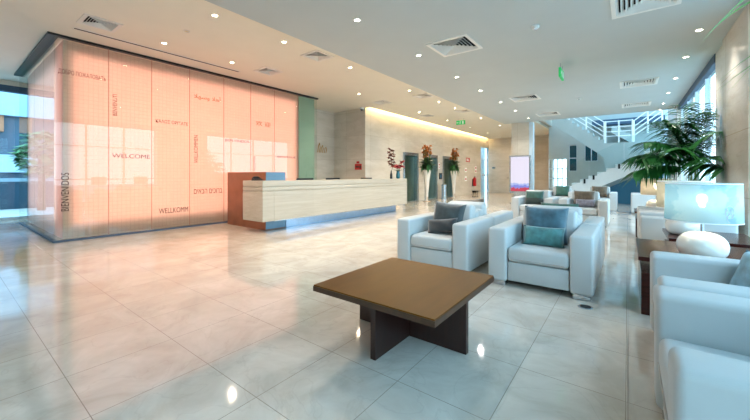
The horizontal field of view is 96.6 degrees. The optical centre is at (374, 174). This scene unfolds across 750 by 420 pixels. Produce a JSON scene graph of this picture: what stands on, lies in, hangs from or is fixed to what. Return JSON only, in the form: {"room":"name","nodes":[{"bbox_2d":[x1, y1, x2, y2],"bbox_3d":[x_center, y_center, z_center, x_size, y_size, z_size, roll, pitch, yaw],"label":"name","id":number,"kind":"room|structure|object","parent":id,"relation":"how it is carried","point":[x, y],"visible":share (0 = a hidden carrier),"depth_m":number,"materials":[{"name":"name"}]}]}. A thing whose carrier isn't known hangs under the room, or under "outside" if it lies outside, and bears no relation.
{"room":"hotel lobby","nodes":[
{"label":"hotel lobby","id":0,"kind":"room"},
{"bbox_2d":[0,80,18,86],"bbox_3d":[-8.801,-0.700,10.242,0.200,3.800,14.100,0,0,37],"label":"wall","id":1,"kind":"structure","parent":0,"point":[4,82],"depth_m":8.88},
{"bbox_2d":[0,84,18,93],"bbox_3d":[-11.307,-2.300,6.934,0.200,0.160,5.800,0,0,37],"label":"trim","id":2,"kind":"structure","parent":1,"relation":"attached to","point":[3,88],"depth_m":8.88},
{"bbox_2d":[0,216,18,220],"bbox_3d":[-11.272,-0.590,6.914,0.080,3.580,5.810,0,0,37],"label":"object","id":3,"kind":"structure","parent":1,"relation":"in","point":[14,217],"depth_m":8.89,"materials":[{"name":"metal"}]},
{"bbox_2d":[0,209,18,216],"bbox_3d":[-32.234,1.390,18.144,46.700,0.220,70.000,0,0,37],"label":"ground","id":4,"kind":"structure","parent":0,"point":[6,212],"depth_m":11.40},
{"bbox_2d":[0,92,18,177],"bbox_3d":[-36.054,-6.760,22.292,11.600,16.080,60.000,0,0,37],"label":"building","id":5,"kind":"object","parent":4,"relation":"on","point":[9,102],"visible":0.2,"depth_m":24.86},
{"bbox_2d":[0,178,18,209],"bbox_3d":[-17.826,0.700,7.230,0.350,1.160,50.000,0,0,37],"label":"wall","id":6,"kind":"structure","parent":4,"relation":"on","point":[9,187],"depth_m":12.50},
{"bbox_2d":[7,146,18,170],"bbox_3d":[-12.197,0.059,12.049,1.564,2.452,1.501,0,0,37],"label":"street tree","id":7,"kind":"object","parent":4,"relation":"on","point":[16,150],"visible":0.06,"depth_m":11.67,"materials":[{"name":"green plant"}]},
{"bbox_2d":[0,0,548,138],"bbox_3d":[-0.698,-2.550,12.948,9.850,0.100,28.200,0,0,37],"label":"ceiling","id":8,"kind":"structure","parent":0,"point":[228,37],"depth_m":6.60,"materials":[{"name":"paint"}]},
{"bbox_2d":[76,13,122,32],"bbox_3d":[-4.528,-2.541,5.500,0.500,0.109,0.500,0,0,37],"label":"ceiling vent","id":9,"kind":"object","parent":8,"relation":"in","point":[85,19],"visible":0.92,"depth_m":5.52,"materials":[{"name":"metal"}]},
{"bbox_2d":[72,27,240,72],"bbox_3d":[-4.200,-2.494,6.876,0.100,0.009,3.050,0,0,37],"label":"ceiling vent","id":10,"kind":"object","parent":8,"relation":"in","point":[75,28],"visible":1,"depth_m":6.58,"materials":[{"name":"metal"}]},
{"bbox_2d":[253,67,282,75],"bbox_3d":[-2.566,-2.541,8.040,0.500,0.109,0.500,0,0,37],"label":"ceiling vent","id":11,"kind":"object","parent":8,"relation":"in","point":[264,70],"visible":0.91,"depth_m":8.03,"materials":[{"name":"metal"}]},
{"bbox_2d":[300,50,333,61],"bbox_3d":[-1.203,-2.541,7.008,0.500,0.109,0.500,0,0,37],"label":"ceiling vent","id":12,"kind":"object","parent":8,"relation":"in","point":[316,55],"visible":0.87,"depth_m":7.01,"materials":[{"name":"metal"}]},
{"bbox_2d":[372,100,390,104],"bbox_3d":[0.235,-2.541,11.489,0.500,0.109,0.500,0,0,37],"label":"ceiling vent","id":13,"kind":"object","parent":8,"relation":"in","point":[381,102],"visible":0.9,"depth_m":11.47,"materials":[{"name":"metal"}]},
{"bbox_2d":[413,93,433,98],"bbox_3d":[1.518,-2.541,10.567,0.500,0.109,0.500,0,0,37],"label":"ceiling vent","id":14,"kind":"object","parent":8,"relation":"in","point":[420,96],"visible":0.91,"depth_m":10.58,"materials":[{"name":"metal"}]},
{"bbox_2d":[456,120,464,124],"bbox_3d":[3.774,-2.359,14.704,0.400,0.278,0.045,0,0,37],"label":"exit sign","id":15,"kind":"object","parent":8,"relation":"hanging from","point":[460,122],"visible":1,"depth_m":14.69,"materials":[{"name":"green"}]},
{"bbox_2d":[455,109,471,112],"bbox_3d":[3.438,-2.541,13.052,0.500,0.109,0.500,0,0,37],"label":"ceiling vent","id":16,"kind":"object","parent":8,"relation":"in","point":[465,110],"visible":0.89,"depth_m":13.08,"materials":[{"name":"metal"}]},
{"bbox_2d":[314,109,333,179],"bbox_3d":[-2.380,-0.650,12.591,0.200,3.700,2.200,0,0,37],"label":"wall","id":17,"kind":"structure","parent":0,"point":[323,120],"depth_m":12.94,"materials":[{"name":"beige stone"}]},
{"bbox_2d":[0,192,664,419],"bbox_3d":[2.749,1.300,10.337,18.500,0.200,28.200,0,0,37],"label":"floor","id":18,"kind":"structure","parent":0,"point":[222,321],"depth_m":2.48,"materials":[{"name":"tile"}]},
{"bbox_2d":[14,31,317,242],"bbox_3d":[-5.385,-0.649,9.568,4.060,3.699,6.370,0,0,37],"label":"partition wall","id":19,"kind":"structure","parent":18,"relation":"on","point":[110,142],"depth_m":7.24,"materials":[{"name":"orange glass"}]},
{"bbox_2d":[37,41,62,238],"bbox_3d":[-7.180,-0.645,7.223,3.730,3.630,0.004,0,0,37],"label":"glass panel","id":20,"kind":"object","parent":19,"relation":"attached to","point":[50,83],"depth_m":6.75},
{"bbox_2d":[228,172,284,229],"bbox_3d":[-2.822,0.568,7.896,1.565,1.265,0.520,0,0,37],"label":"cabinet","id":21,"kind":"object","parent":18,"relation":"on","point":[235,179],"visible":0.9,"depth_m":7.79,"materials":[{"name":"brown wood"}]},
{"bbox_2d":[243,179,406,226],"bbox_3d":[-1.081,0.660,9.337,1.200,1.080,5.540,0,0,37],"label":"reception desk","id":22,"kind":"object","parent":18,"relation":"on","point":[296,202],"visible":0.98,"depth_m":8.07,"materials":[{"name":"wood"}]},
{"bbox_2d":[251,176,262,180],"bbox_3d":[-2.516,0.074,7.125,0.135,0.090,0.200,0,0,37],"label":"desk telephone","id":23,"kind":"object","parent":22,"relation":"on","point":[255,178],"visible":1,"depth_m":7.10,"materials":[{"name":"black plastic"}]},
{"bbox_2d":[297,178,312,179],"bbox_3d":[-1.836,0.262,8.805,0.160,0.354,0.560,0,0,37],"label":"monitor","id":24,"kind":"object","parent":22,"relation":"on","point":[297,178],"visible":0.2,"depth_m":8.79,"materials":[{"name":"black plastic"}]},
{"bbox_2d":[243,179,406,186],"bbox_3d":[-0.890,0.178,9.192,0.720,0.116,5.540,0,0,37],"label":"countertop","id":25,"kind":"structure","parent":22,"relation":"on","point":[335,181],"depth_m":7.89,"materials":[{"name":"stone"}]},
{"bbox_2d":[387,148,395,178],"bbox_3d":[0.523,-0.376,10.710,0.326,0.991,0.383,0,0,37],"label":"vase","id":26,"kind":"object","parent":22,"relation":"on","point":[392,150],"visible":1,"depth_m":10.69,"materials":[{"name":"black plastic"}]},
{"bbox_2d":[394,160,404,178],"bbox_3d":[0.762,-0.192,11.022,0.520,0.622,0.524,0,0,15],"label":"flower vase","id":27,"kind":"object","parent":22,"relation":"on","point":[396,165],"visible":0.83,"depth_m":10.98,"materials":[{"name":"glass"}]},
{"bbox_2d":[313,257,493,360],"bbox_3d":[0.245,0.995,2.518,0.970,0.408,1.010,0,0,37],"label":"coffee table","id":28,"kind":"object","parent":18,"relation":"on","point":[400,299],"visible":1,"depth_m":2.31,"materials":[{"name":"brown wood"}]},
{"bbox_2d":[423,170,430,201],"bbox_3d":[2.363,0.490,15.209,0.380,1.420,0.380,0,0,37],"label":"floor vase","id":29,"kind":"object","parent":18,"relation":"on","point":[426,176],"visible":0.98,"depth_m":15.12,"materials":[{"name":"white ceramic"}]},
{"bbox_2d":[418,144,435,173],"bbox_3d":[2.376,-0.637,15.222,0.959,1.518,0.925,0,0,37],"label":"flower arrangement","id":30,"kind":"object","parent":29,"relation":"in","point":[426,165],"visible":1,"depth_m":15.13,"materials":[{"name":"green plant"}]},
{"bbox_2d":[441,184,446,198],"bbox_3d":[3.532,0.832,17.083,0.300,0.734,0.300,0,0,37],"label":"waste bin","id":31,"kind":"object","parent":18,"relation":"on","point":[443,186],"visible":1,"depth_m":16.97,"materials":[{"name":"metal"}]},
{"bbox_2d":[397,203,492,270],"bbox_3d":[0.970,0.804,4.559,0.990,0.793,0.950,0,0,37],"label":"armchair","id":32,"kind":"object","parent":18,"relation":"on","point":[466,248],"visible":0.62,"depth_m":4.23,"materials":[{"name":"white leather"}]},
{"bbox_2d":[411,230,451,250],"bbox_3d":[0.895,0.854,4.461,0.584,0.157,0.688,0,0,37],"label":"seat cushion","id":33,"kind":"object","parent":32,"relation":"on","point":[423,240],"depth_m":4.22,"materials":[{"name":"white leather"}]},
{"bbox_2d":[428,218,457,233],"bbox_3d":[0.890,0.680,4.421,0.441,0.243,0.149,0,0,31],"label":"cushion","id":34,"kind":"object","parent":32,"relation":"on","point":[441,226],"visible":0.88,"depth_m":4.38,"materials":[{"name":"grey fabric"}]},
{"bbox_2d":[433,201,465,222],"bbox_3d":[0.995,0.570,4.542,0.485,0.414,0.187,0,0,38],"label":"cushion","id":35,"kind":"object","parent":32,"relation":"on","point":[443,210],"visible":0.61,"depth_m":4.49,"materials":[{"name":"fabric"}]},
{"bbox_2d":[434,203,475,220],"bbox_3d":[1.125,0.609,4.765,0.580,0.404,0.226,0,0,37],"label":"cushion","id":36,"kind":"object","parent":32,"relation":"on","point":[470,211],"depth_m":4.57,"materials":[{"name":"fabric"}]},
{"bbox_2d":[450,171,456,197],"bbox_3d":[4.144,0.490,17.560,0.380,1.420,0.380,0,0,37],"label":"floor vase","id":37,"kind":"object","parent":18,"relation":"on","point":[454,176],"visible":0.94,"depth_m":17.47,"materials":[{"name":"white ceramic"}]},
{"bbox_2d":[446,148,459,174],"bbox_3d":[4.154,-0.653,17.550,0.953,1.574,0.952,0,0,37],"label":"flower arrangement","id":38,"kind":"object","parent":37,"relation":"in","point":[454,167],"visible":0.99,"depth_m":17.48,"materials":[{"name":"green plant"}]},
{"bbox_2d":[433,201,512,225],"bbox_3d":[1.574,0.804,5.357,0.990,0.793,0.950,0,0,37],"label":"armchair","id":39,"kind":"object","parent":18,"relation":"on","point":[501,216],"visible":0.16,"depth_m":4.97,"materials":[{"name":"white leather"}]},
{"bbox_2d":[448,201,486,214],"bbox_3d":[1.418,0.609,5.151,0.580,0.404,0.226,0,0,37],"label":"cushion","id":40,"kind":"object","parent":39,"relation":"on","point":[479,205],"depth_m":4.99,"materials":[{"name":"white leather"}]},
{"bbox_2d":[456,198,483,201],"bbox_3d":[1.543,0.580,5.316,0.498,0.442,0.172,0,0,38],"label":"cushion","id":41,"kind":"object","parent":39,"relation":"on","point":[482,199],"visible":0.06,"depth_m":5.21,"materials":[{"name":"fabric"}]},
{"bbox_2d":[509,155,530,202],"bbox_3d":[6.081,0.190,14.023,0.840,2.020,0.260,0,0,37],"label":"poster","id":42,"kind":"object","parent":18,"relation":"on","point":[520,165],"visible":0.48,"depth_m":14.00,"materials":[{"name":"paper"}]},
{"bbox_2d":[511,190,558,218],"bbox_3d":[4.242,0.804,8.830,0.990,0.793,0.950,0,0,37],"label":"armchair","id":43,"kind":"object","parent":18,"relation":"on","point":[518,204],"visible":0.31,"depth_m":8.68,"materials":[{"name":"white leather"}]},
{"bbox_2d":[520,204,538,210],"bbox_3d":[4.167,0.854,8.731,0.584,0.157,0.688,0,0,37],"label":"seat cushion","id":44,"kind":"object","parent":43,"relation":"on","point":[522,206],"depth_m":8.60,"materials":[{"name":"white leather"}]},
{"bbox_2d":[525,191,543,204],"bbox_3d":[4.231,0.600,8.865,0.461,0.365,0.184,0,0,37],"label":"cushion","id":45,"kind":"object","parent":43,"relation":"on","point":[532,197],"visible":0.96,"depth_m":8.81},
{"bbox_2d":[526,190,549,201],"bbox_3d":[4.398,0.609,9.035,0.580,0.404,0.226,0,0,37],"label":"cushion","id":46,"kind":"object","parent":43,"relation":"on","point":[546,193],"depth_m":8.86,"materials":[{"name":"fabric"}]},
{"bbox_2d":[489,209,599,301],"bbox_3d":[1.938,0.804,3.801,0.990,0.793,0.950,0,0,37],"label":"armchair","id":47,"kind":"object","parent":18,"relation":"on","point":[576,267],"visible":0.84,"depth_m":3.47,"materials":[{"name":"white leather"}]},
{"bbox_2d":[508,239,569,268],"bbox_3d":[1.863,0.854,3.702,0.584,0.157,0.688,0,0,37],"label":"seat cushion","id":48,"kind":"object","parent":47,"relation":"on","point":[528,255],"depth_m":3.46,"materials":[{"name":"white leather"}]},
{"bbox_2d":[522,225,565,248],"bbox_3d":[1.852,0.675,3.670,0.423,0.204,0.147,0,0,35],"label":"cushion","id":49,"kind":"object","parent":47,"relation":"on","point":[552,237],"visible":1,"depth_m":3.62,"materials":[{"name":"teal fabric"}]},
{"bbox_2d":[523,206,568,245],"bbox_3d":[1.937,0.565,3.800,0.464,0.404,0.190,0,0,35],"label":"cushion","id":50,"kind":"object","parent":47,"relation":"on","point":[534,216],"visible":0.66,"depth_m":3.76,"materials":[{"name":"blue fabric"}]},
{"bbox_2d":[522,209,577,242],"bbox_3d":[2.094,0.609,4.006,0.580,0.404,0.226,0,0,37],"label":"cushion","id":51,"kind":"object","parent":47,"relation":"on","point":[572,220],"depth_m":3.80,"materials":[{"name":"fabric"}]},
{"bbox_2d":[514,205,604,270],"bbox_3d":[2.542,0.804,4.598,0.990,0.793,0.950,0,0,37],"label":"armchair","id":52,"kind":"object","parent":18,"relation":"on","point":[592,220],"visible":0.21,"depth_m":4.24,"materials":[{"name":"white leather"}]},
{"bbox_2d":[533,205,582,223],"bbox_3d":[2.387,0.609,4.393,0.580,0.404,0.226,0,0,37],"label":"cushion","id":53,"kind":"object","parent":52,"relation":"on","point":[579,210],"depth_m":4.25,"materials":[{"name":"fabric"}]},
{"bbox_2d":[541,202,578,206],"bbox_3d":[2.520,0.580,4.553,0.464,0.408,0.173,0,0,35],"label":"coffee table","id":54,"kind":"object","parent":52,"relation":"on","point":[542,203],"visible":0.11,"depth_m":4.49,"materials":[{"name":"glass"}]},
{"bbox_2d":[548,186,572,198],"bbox_3d":[6.748,0.804,12.138,0.990,0.793,0.950,0,0,37],"label":"armchair","id":55,"kind":"object","parent":18,"relation":"on","point":[552,192],"visible":0.26,"depth_m":12.13,"materials":[{"name":"white leather"}]},
{"bbox_2d":[553,186,570,195],"bbox_3d":[6.903,0.609,12.343,0.580,0.404,0.226,0,0,37],"label":"cushion","id":56,"kind":"object","parent":55,"relation":"on","point":[554,187],"depth_m":12.41,"materials":[{"name":"fabric"}]},
{"bbox_2d":[555,186,569,195],"bbox_3d":[6.807,0.580,12.133,0.460,0.384,0.187,0,0,37],"label":"cushion","id":57,"kind":"object","parent":55,"relation":"on","point":[560,190],"visible":0.94,"depth_m":12.09,"materials":[{"name":"green fabric"}]},
{"bbox_2d":[559,191,609,227],"bbox_3d":[5.119,0.804,8.166,0.990,0.793,0.950,0,0,37],"label":"armchair","id":58,"kind":"object","parent":18,"relation":"on","point":[602,206],"visible":0.47,"depth_m":7.74,"materials":[{"name":"white leather"}]},
{"bbox_2d":[574,190,595,203],"bbox_3d":[5.118,0.575,8.165,0.463,0.384,0.178,0,0,35],"label":"cushion","id":59,"kind":"object","parent":58,"relation":"on","point":[585,195],"visible":0.68,"depth_m":8.14,"materials":[{"name":"brown fabric"}]},
{"bbox_2d":[575,199,595,207],"bbox_3d":[5.055,0.680,8.031,0.422,0.185,0.143,0,0,36],"label":"cushion","id":60,"kind":"object","parent":58,"relation":"on","point":[582,203],"visible":0.94,"depth_m":7.98,"materials":[{"name":"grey fabric"}]},
{"bbox_2d":[572,191,599,206],"bbox_3d":[5.274,0.609,8.371,0.580,0.404,0.226,0,0,37],"label":"cushion","id":61,"kind":"object","parent":58,"relation":"on","point":[597,196],"depth_m":8.17,"materials":[{"name":"fabric"}]},
{"bbox_2d":[580,207,597,215],"bbox_3d":[5.044,0.854,8.067,0.584,0.157,0.688,0,0,37],"label":"seat cushion","id":62,"kind":"object","parent":58,"relation":"on","point":[587,211],"depth_m":7.73,"materials":[{"name":"white leather"}]},
{"bbox_2d":[577,304,592,309],"bbox_3d":[1.909,1.196,3.033,0.120,0.007,0.120,0,0,37],"label":"socket","id":63,"kind":"object","parent":18,"relation":"on","point":[583,306],"visible":1,"depth_m":3.03,"materials":[{"name":"metal"}]},
{"bbox_2d":[590,187,617,211],"bbox_3d":[7.681,0.804,11.431,0.990,0.793,0.950,0,0,37],"label":"armchair","id":64,"kind":"object","parent":18,"relation":"on","point":[613,196],"visible":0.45,"depth_m":10.84,"materials":[{"name":"white leather"}]},
{"bbox_2d":[592,186,607,197],"bbox_3d":[7.698,0.570,11.454,0.464,0.384,0.187,0,0,35],"label":"cushion","id":65,"kind":"object","parent":64,"relation":"on","point":[602,190],"visible":0.77,"depth_m":11.38,"materials":[{"name":"brown fabric"}]},
{"bbox_2d":[590,187,609,197],"bbox_3d":[7.836,0.609,11.637,0.580,0.404,0.226,0,0,37],"label":"cushion","id":66,"kind":"object","parent":64,"relation":"on","point":[608,188],"depth_m":11.43,"materials":[{"name":"fabric"}]},
{"bbox_2d":[552,110,665,203],"bbox_3d":[10.396,-1.421,15.174,4.150,5.238,3.055,0,0,37],"label":"staircase","id":67,"kind":"structure","parent":18,"relation":"on","point":[614,154],"depth_m":14.57,"materials":[{"name":"white paint"}]},
{"bbox_2d":[627,366,628,419],"bbox_3d":[4.800,1.200,6.337,0.005,0.001,12.100,0,0,37],"label":"trim","id":68,"kind":"structure","parent":18,"relation":"on","point":[627,366],"depth_m":1.84,"materials":[{"name":"tile"}]},
{"bbox_2d":[634,208,636,236],"bbox_3d":[5.505,0.950,6.556,0.660,0.499,0.800,0,0,37],"label":"side table","id":69,"kind":"object","parent":18,"relation":"on","point":[635,209],"visible":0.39,"depth_m":6.60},
{"bbox_2d":[640,178,672,206],"bbox_3d":[5.483,0.384,6.510,0.489,0.630,0.489,0,0,37],"label":"table lamp","id":70,"kind":"object","parent":69,"relation":"on","point":[649,190],"visible":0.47,"depth_m":6.43,"materials":[{"name":"fabric"}]},
{"bbox_2d":[631,193,655,213],"bbox_3d":[8.530,0.804,10.349,0.950,0.793,0.990,0,0,37],"label":"armchair","id":71,"kind":"object","parent":18,"relation":"on","point":[637,200],"visible":0.28,"depth_m":10.13,"materials":[{"name":"white leather"}]},
{"bbox_2d":[637,206,663,236],"bbox_3d":[5.015,0.804,5.610,0.950,0.793,0.990,0,0,37],"label":"armchair","id":72,"kind":"object","parent":18,"relation":"on","point":[639,208],"visible":0.06,"depth_m":6.04,"materials":[{"name":"white leather"}]},
{"bbox_2d":[618,102,725,187],"bbox_3d":[5.385,-0.054,6.266,1.362,2.506,2.053,0,0,37],"label":"potted palm","id":73,"kind":"object","parent":18,"relation":"on","point":[685,148],"visible":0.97,"depth_m":5.99,"materials":[{"name":"green plant"}]},
{"bbox_2d":[638,211,737,240],"bbox_3d":[4.387,0.804,4.781,0.950,0.793,0.990,0,0,37],"label":"armchair","id":74,"kind":"object","parent":18,"relation":"on","point":[650,223],"visible":0.14,"depth_m":4.59,"materials":[{"name":"white leather"}]},
{"bbox_2d":[636,238,749,315],"bbox_3d":[2.970,0.950,2.994,0.980,0.499,1.040,0,0,37],"label":"side table","id":75,"kind":"object","parent":18,"relation":"on","point":[645,247],"visible":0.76,"depth_m":3.03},
{"bbox_2d":[664,183,744,257],"bbox_3d":[2.772,0.384,2.831,0.489,0.630,0.489,0,0,37],"label":"table lamp","id":76,"kind":"object","parent":75,"relation":"on","point":[696,203],"visible":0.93,"depth_m":2.69,"materials":[{"name":"white ceramic"}]},
{"bbox_2d":[725,206,734,222],"bbox_3d":[2.750,0.305,2.587,0.067,0.133,0.005,0,0,5],"label":"print","id":77,"kind":"object","parent":76,"relation":"on","point":[729,210],"depth_m":2.59},
{"bbox_2d":[678,54,714,180],"bbox_3d":[7.868,-0.500,8.185,0.160,3.400,5.510,0,0,37],"label":"window","id":78,"kind":"structure","parent":18,"relation":"on","point":[696,98],"depth_m":7.57,"materials":[{"name":"glass"}]},
{"bbox_2d":[650,251,749,330],"bbox_3d":[2.219,0.804,1.919,0.950,0.793,0.990,0,0,37],"label":"armchair","id":79,"kind":"object","parent":18,"relation":"on","point":[709,274],"visible":0.26,"depth_m":2.27,"materials":[{"name":"white leather"}]},
{"bbox_2d":[729,250,749,286],"bbox_3d":[2.325,0.625,1.977,0.178,0.282,0.402,0,0,10],"label":"cushion","id":80,"kind":"object","parent":79,"relation":"on","point":[741,277],"visible":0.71,"depth_m":2.08,"materials":[{"name":"blue fabric"}]},
{"bbox_2d":[654,285,749,419],"bbox_3d":[1.580,0.804,1.117,0.950,0.793,0.990,0,0,37],"label":"armchair","id":81,"kind":"object","parent":18,"relation":"on","point":[702,339],"visible":1,"depth_m":1.46,"materials":[{"name":"white leather"}]},
{"bbox_2d":[659,339,749,414],"bbox_3d":[1.482,0.854,1.192,0.688,0.157,0.584,0,0,37],"label":"armrest","id":82,"kind":"object","parent":81,"relation":"on","point":[743,354],"depth_m":1.48,"materials":[{"name":"white leather"}]},
{"bbox_2d":[662,228,749,247],"bbox_3d":[3.818,0.950,3.832,0.740,0.499,0.880,0,0,37],"label":"side table","id":83,"kind":"object","parent":18,"relation":"on","point":[734,240],"visible":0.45,"depth_m":3.72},
{"bbox_2d":[656,181,711,234],"bbox_3d":[3.645,0.384,3.951,0.489,0.630,0.489,0,0,37],"label":"table lamp","id":84,"kind":"object","parent":83,"relation":"on","point":[673,227],"visible":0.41,"depth_m":3.90,"materials":[{"name":"white ceramic"}]},
{"bbox_2d":[702,0,749,92],"bbox_3d":[1.286,0.216,0.516,0.954,1.965,1.894,0,0,37],"label":"potted palm","id":85,"kind":"object","parent":18,"relation":"on","point":[725,17],"visible":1,"depth_m":1.33,"materials":[{"name":"green plant"}]},
{"bbox_2d":[334,109,364,178],"bbox_3d":[-1.019,-0.650,13.063,1.800,3.700,0.205,0,0,37],"label":"wall","id":86,"kind":"structure","parent":0,"point":[349,126],"depth_m":12.92,"materials":[{"name":"beige stone"}]},
{"bbox_2d":[355,161,361,169],"bbox_3d":[-0.635,-0.360,12.634,0.330,0.320,0.013,0,0,37],"label":"notice","id":87,"kind":"object","parent":86,"relation":"attached to","point":[357,166],"visible":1,"depth_m":12.62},
{"bbox_2d":[359,107,488,200],"bbox_3d":[3.686,-0.800,18.033,0.300,4.000,13.800,0,0,37],"label":"wall","id":88,"kind":"structure","parent":0,"point":[384,130],"depth_m":15.38,"materials":[{"name":"beige stone"}]},
{"bbox_2d":[403,152,418,200],"bbox_3d":[1.548,0.100,15.086,0.230,2.200,1.320,0,0,37],"label":"door","id":89,"kind":"structure","parent":88,"relation":"in","point":[411,163],"depth_m":15.37,"materials":[{"name":"metal"}]},
{"bbox_2d":[425,154,437,199],"bbox_3d":[2.725,0.100,16.640,0.230,2.200,1.320,0,0,37],"label":"door","id":90,"kind":"structure","parent":88,"relation":"in","point":[433,183],"depth_m":17.02,"materials":[{"name":"metal"}]},
{"bbox_2d":[443,156,452,196],"bbox_3d":[3.897,0.100,18.187,0.230,2.200,1.300,0,0,37],"label":"door","id":91,"kind":"structure","parent":88,"relation":"in","point":[447,180],"depth_m":18.43,"materials":[{"name":"metal"}]},
{"bbox_2d":[472,176,475,185],"bbox_3d":[6.237,0.395,20.959,0.231,0.610,0.254,0,0,37],"label":"fire extinguisher","id":92,"kind":"object","parent":88,"relation":"attached to","point":[474,178],"visible":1,"depth_m":20.90,"materials":[{"name":"red metal"}]},
{"bbox_2d":[481,146,488,191],"bbox_3d":[7.477,-0.350,22.795,0.192,3.100,1.570,0,0,37],"label":"door","id":93,"kind":"structure","parent":88,"relation":"in","point":[487,159],"depth_m":23.37,"materials":[{"name":"metal"}]},
{"bbox_2d":[205,0,749,123],"bbox_3d":[2.134,-2.410,5.095,5.750,0.420,19.100,0,0,37],"label":"ceiling","id":94,"kind":"structure","parent":0,"point":[596,52],"depth_m":5.63,"materials":[{"name":"paint"}]},
{"bbox_2d":[425,34,482,56],"bbox_3d":[1.355,-2.240,5.698,0.720,0.109,0.720,0,0,37],"label":"ceiling vent","id":95,"kind":"object","parent":94,"relation":"in","point":[463,43],"visible":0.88,"depth_m":5.74,"materials":[{"name":"metal"}]},
{"bbox_2d":[508,94,540,101],"bbox_3d":[4.286,-2.240,9.550,0.720,0.109,0.720,0,0,37],"label":"ceiling vent","id":96,"kind":"object","parent":94,"relation":"in","point":[532,96],"visible":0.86,"depth_m":9.60,"materials":[{"name":"metal"}]},
{"bbox_2d":[531,24,538,29],"bbox_3d":[2.368,-2.175,4.931,0.110,0.049,0.110,0,0,37],"label":"smoke detector","id":97,"kind":"object","parent":94,"relation":"attached to","point":[534,27],"visible":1,"depth_m":4.90,"materials":[{"name":"paint"}]},
{"bbox_2d":[536,111,560,116],"bbox_3d":[6.240,-2.240,12.046,0.720,0.109,0.720,0,0,37],"label":"ceiling vent","id":98,"kind":"object","parent":94,"relation":"in","point":[556,112],"visible":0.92,"depth_m":12.10,"materials":[{"name":"metal"}]},
{"bbox_2d":[559,63,563,80],"bbox_3d":[3.714,-2.059,6.658,0.045,0.278,0.400,0,0,37],"label":"exit sign","id":99,"kind":"object","parent":94,"relation":"hanging from","point":[561,72],"visible":1,"depth_m":6.56,"materials":[{"name":"green"}]},
{"bbox_2d":[622,101,651,107],"bbox_3d":[8.160,-2.240,10.441,0.720,0.109,0.720,0,0,37],"label":"ceiling vent","id":100,"kind":"object","parent":94,"relation":"in","point":[648,103],"visible":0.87,"depth_m":10.47,"materials":[{"name":"metal"}]},
{"bbox_2d":[620,77,658,88],"bbox_3d":[6.288,-2.240,7.970,0.720,0.109,0.720,0,0,37],"label":"ceiling vent","id":101,"kind":"object","parent":94,"relation":"in","point":[648,81],"visible":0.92,"depth_m":8.00,"materials":[{"name":"metal"}]},
{"bbox_2d":[610,0,681,19],"bbox_3d":[3.404,-2.240,4.196,0.720,0.109,0.720,0,0,37],"label":"ceiling vent","id":102,"kind":"object","parent":94,"relation":"in","point":[619,8],"visible":1,"depth_m":4.36,"materials":[{"name":"metal"}]},
{"bbox_2d":[481,148,484,191],"bbox_3d":[6.612,-0.800,23.469,1.600,4.000,2.000,0,0,37],"label":"glass wall","id":103,"kind":"structure","parent":0,"point":[482,149],"depth_m":23.70,"materials":[{"name":"glass"}]},
{"bbox_2d":[489,135,548,191],"bbox_3d":[9.841,-0.800,22.183,4.500,4.000,0.250,0,0,37],"label":"wall","id":104,"kind":"structure","parent":0,"point":[499,148],"depth_m":21.61,"materials":[{"name":"beige stone"}]},
{"bbox_2d":[496,161,508,192],"bbox_3d":[8.761,0.125,22.786,0.950,2.150,0.094,0,0,37],"label":"door","id":105,"kind":"structure","parent":104,"relation":"in","point":[502,167],"depth_m":22.84,"materials":[{"name":"wood"}]},
{"bbox_2d":[511,122,528,197],"bbox_3d":[6.284,-0.650,14.340,0.700,3.700,0.450,0,0,37],"label":"column","id":106,"kind":"structure","parent":0,"point":[519,131],"depth_m":14.17,"materials":[{"name":"beige stone"}]},
{"bbox_2d":[539,120,561,187],"bbox_3d":[8.998,-2.150,17.427,0.200,6.700,8.850,0,0,37],"label":"window","id":107,"kind":"structure","parent":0,"point":[548,123],"depth_m":18.53,"materials":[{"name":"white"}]},
{"bbox_2d":[529,122,533,189],"bbox_3d":[6.592,-0.500,14.044,0.150,3.400,0.250,0,0,37],"label":"trim","id":108,"kind":"structure","parent":107,"relation":"attached to","point":[531,124],"depth_m":13.94,"materials":[{"name":"metal"}]},
{"bbox_2d":[549,110,663,189],"bbox_3d":[11.379,-2.150,16.596,4.900,6.700,0.200,0,0,37],"label":"wall","id":109,"kind":"structure","parent":0,"point":[559,141],"depth_m":16.98,"materials":[{"name":"paint"}]},
{"bbox_2d":[549,159,566,187],"bbox_3d":[9.740,-0.075,17.794,0.880,1.590,0.070,0,0,37],"label":"window","id":110,"kind":"structure","parent":109,"relation":"in","point":[553,168],"depth_m":17.77,"materials":[{"name":"metal"}]},
{"bbox_2d":[569,145,576,170],"bbox_3d":[10.302,-0.875,17.368,0.390,1.390,0.070,0,0,37],"label":"window","id":111,"kind":"structure","parent":109,"relation":"in","point":[572,148],"depth_m":17.35,"materials":[{"name":"glass"}]},
{"bbox_2d":[585,145,597,160],"bbox_3d":[10.940,-1.125,16.885,0.590,0.890,0.070,0,0,37],"label":"window","id":112,"kind":"structure","parent":109,"relation":"in","point":[590,155],"depth_m":16.91,"materials":[{"name":"glass"}]},
{"bbox_2d":[664,110,667,178],"bbox_3d":[12.247,-2.100,13.932,0.120,6.600,3.060,0,0,37],"label":"window","id":113,"kind":"structure","parent":109,"relation":"in","point":[665,111],"depth_m":14.52,"materials":[{"name":"glass"}]},
{"bbox_2d":[592,115,664,126],"bbox_3d":[11.840,-2.525,15.714,2.700,0.250,0.550,0,0,37],"label":"railing","id":114,"kind":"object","parent":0,"point":[639,119],"visible":0.64,"depth_m":15.57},
{"bbox_2d":[668,104,680,180],"bbox_3d":[10.523,-2.150,11.474,0.480,6.700,3.000,0,0,37],"label":"column","id":115,"kind":"structure","parent":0,"point":[670,117],"depth_m":10.76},
{"bbox_2d":[715,3,749,236],"bbox_3d":[5.632,-0.500,5.017,0.480,3.400,2.300,0,0,37],"label":"wall","id":116,"kind":"structure","parent":0,"point":[733,107],"depth_m":4.75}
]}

